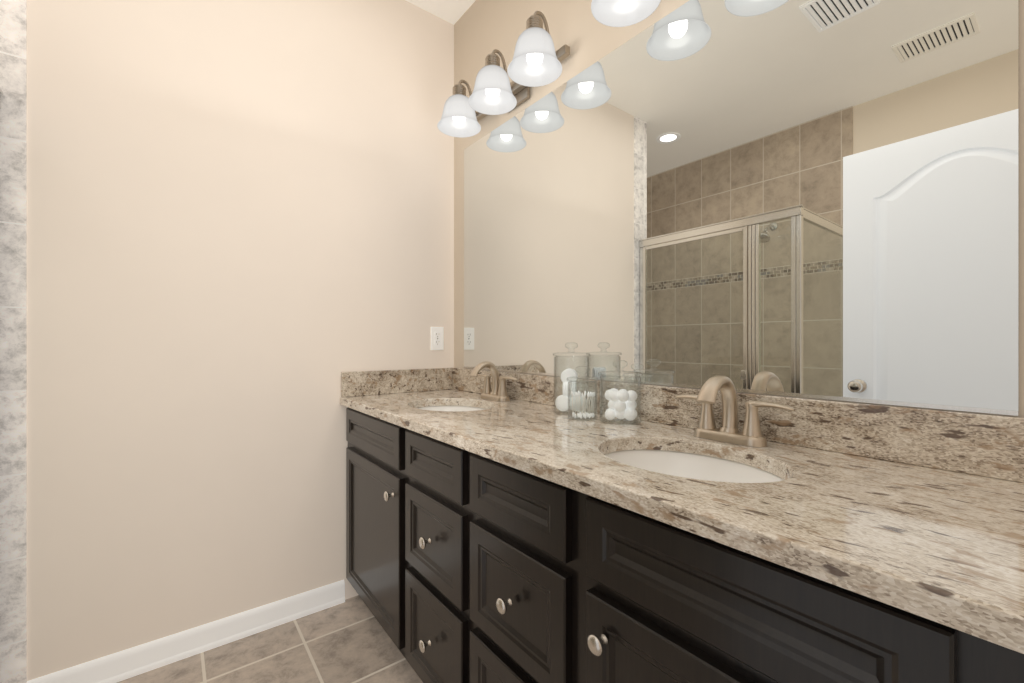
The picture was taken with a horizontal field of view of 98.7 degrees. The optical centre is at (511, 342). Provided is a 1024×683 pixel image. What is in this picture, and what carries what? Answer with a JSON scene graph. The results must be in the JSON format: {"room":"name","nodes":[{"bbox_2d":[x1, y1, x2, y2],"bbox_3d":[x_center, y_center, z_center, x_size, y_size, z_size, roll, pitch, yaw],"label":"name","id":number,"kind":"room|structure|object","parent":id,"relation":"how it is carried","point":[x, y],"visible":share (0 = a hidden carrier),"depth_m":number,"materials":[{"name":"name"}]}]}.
{"room":"bathroom","nodes":[
{"label":"bathroom","id":0,"kind":"room"},
{"bbox_2d":[27,0,453,680],"bbox_3d":[-0.921,-0.253,1.838,1.488,2.740,0.120,0,0,-38],"label":"wall","id":1,"kind":"structure","parent":0,"point":[239,236],"depth_m":1.62,"materials":[{"name":"paint"}]},
{"bbox_2d":[0,0,26,682],"bbox_3d":[-1.566,-0.253,1.337,0.145,2.740,0.126,0,0,-38],"label":"tile trim","id":2,"kind":"structure","parent":1,"relation":"attached to","point":[13,349],"depth_m":1.31,"materials":[{"name":"white stone"}]},
{"bbox_2d":[27,580,344,682],"bbox_3d":[-1.096,1.072,1.616,0.939,0.090,0.017,0,0,-38],"label":"baseboard","id":3,"kind":"structure","parent":1,"relation":"attached to","point":[135,661],"depth_m":1.58,"materials":[{"name":"white paint"}]},
{"bbox_2d":[431,327,443,349],"bbox_3d":[-0.370,-0.022,2.183,0.070,0.115,0.008,0,0,-38],"label":"electrical outlet","id":4,"kind":"object","parent":1,"relation":"attached to","point":[437,338],"visible":1,"depth_m":2.18,"materials":[{"name":"white plastic"}]},
{"bbox_2d":[117,595,422,682],"bbox_3d":[-0.591,1.167,0.526,2.770,0.100,4.560,0,0,-38],"label":"floor","id":5,"kind":"structure","parent":0,"point":[349,640],"depth_m":1.56,"materials":[{"name":"tile"}]},
{"bbox_2d":[340,401,1023,682],"bbox_3d":[0.101,0.691,1.253,0.582,0.852,2.051,0,0,-38],"label":"bathroom vanity","id":6,"kind":"object","parent":5,"relation":"on","point":[505,527],"depth_m":0.81,"materials":[{"name":"brown wood"}]},
{"bbox_2d":[340,389,1023,636],"bbox_3d":[0.108,0.249,1.259,0.564,0.032,2.051,0,0,-38],"label":"countertop","id":7,"kind":"structure","parent":6,"relation":"on","point":[938,536],"depth_m":0.66,"materials":[{"name":"beige stone"}]},
{"bbox_2d":[420,401,495,412],"bbox_3d":[-0.233,0.332,1.682,0.338,0.158,0.425,0,0,-38],"label":"sink","id":8,"kind":"object","parent":7,"relation":"in","point":[440,406],"depth_m":1.84,"materials":[{"name":"white ceramic"}]},
{"bbox_2d":[468,361,519,400],"bbox_3d":[-0.105,0.153,1.790,0.143,0.157,0.279,0,0,-38],"label":"faucet","id":9,"kind":"object","parent":7,"relation":"on","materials":[{"name":"beige metal"}]},
{"bbox_2d":[553,342,589,414],"bbox_3d":[0.198,0.115,1.465,0.124,0.235,0.124,0,0,-38],"label":"jar","id":10,"kind":"object","parent":7,"relation":"on","point":[561,402],"visible":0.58,"depth_m":1.45,"materials":[{"name":"clear glass"}]},
{"bbox_2d":[567,366,598,420],"bbox_3d":[0.216,0.151,1.350,0.098,0.162,0.098,0,0,-38],"label":"jar","id":11,"kind":"object","parent":7,"relation":"on","point":[576,413],"visible":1,"depth_m":1.34,"materials":[{"name":"clear glass"}]},
{"bbox_2d":[598,360,642,424],"bbox_3d":[0.320,0.141,1.301,0.128,0.182,0.128,0,0,-38],"label":"jar","id":12,"kind":"object","parent":7,"relation":"on","point":[623,402],"visible":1,"depth_m":1.28,"materials":[{"name":"clear glass"}]},
{"bbox_2d":[588,437,795,492],"bbox_3d":[0.360,0.332,0.914,0.338,0.158,0.425,0,0,-38],"label":"sink","id":13,"kind":"object","parent":7,"relation":"in","point":[745,473],"depth_m":1.04,"materials":[{"name":"white ceramic"}]},
{"bbox_2d":[672,375,799,448],"bbox_3d":[0.485,0.153,1.027,0.143,0.157,0.279,0,0,-38],"label":"faucet","id":14,"kind":"object","parent":7,"relation":"on","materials":[{"name":"beige metal"}]},
{"bbox_2d":[406,0,475,24],"bbox_3d":[-0.591,-1.673,0.526,2.770,0.100,4.560,0,0,-38],"label":"ceiling","id":15,"kind":"structure","parent":0,"point":[452,11],"depth_m":2.13,"materials":[{"name":"paint"}]},
{"bbox_2d":[454,0,1023,416],"bbox_3d":[0.367,-0.253,1.469,0.100,2.740,2.280,0,0,-38],"label":"wall","id":16,"kind":"structure","parent":0,"point":[483,29],"depth_m":1.77,"materials":[{"name":"paint"}]},
{"bbox_2d":[437,11,569,137],"bbox_3d":[-0.062,-1.060,1.751,0.230,0.217,0.702,0,0,-38],"label":"light bar","id":17,"kind":"object","parent":16,"relation":"attached to","point":[537,59],"visible":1,"depth_m":1.68,"materials":[{"name":"white glass"}]},
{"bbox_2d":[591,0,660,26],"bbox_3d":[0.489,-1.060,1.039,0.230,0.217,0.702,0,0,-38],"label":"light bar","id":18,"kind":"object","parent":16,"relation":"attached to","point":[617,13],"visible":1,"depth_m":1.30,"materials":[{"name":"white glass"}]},
{"bbox_2d":[340,367,1023,510],"bbox_3d":[0.109,0.179,1.260,0.560,0.108,2.051,0,0,-38],"label":"backsplash","id":19,"kind":"structure","parent":16,"relation":"attached to","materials":[{"name":"stone"}]},
{"bbox_2d":[463,0,1018,415],"bbox_3d":[0.311,-0.412,1.451,0.008,1.071,1.786,0,0,-38],"label":"mirror","id":20,"kind":"object","parent":16,"relation":"attached to","point":[817,199],"visible":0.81,"depth_m":1.05,"materials":[{"name":"silver mirror"}]}
]}

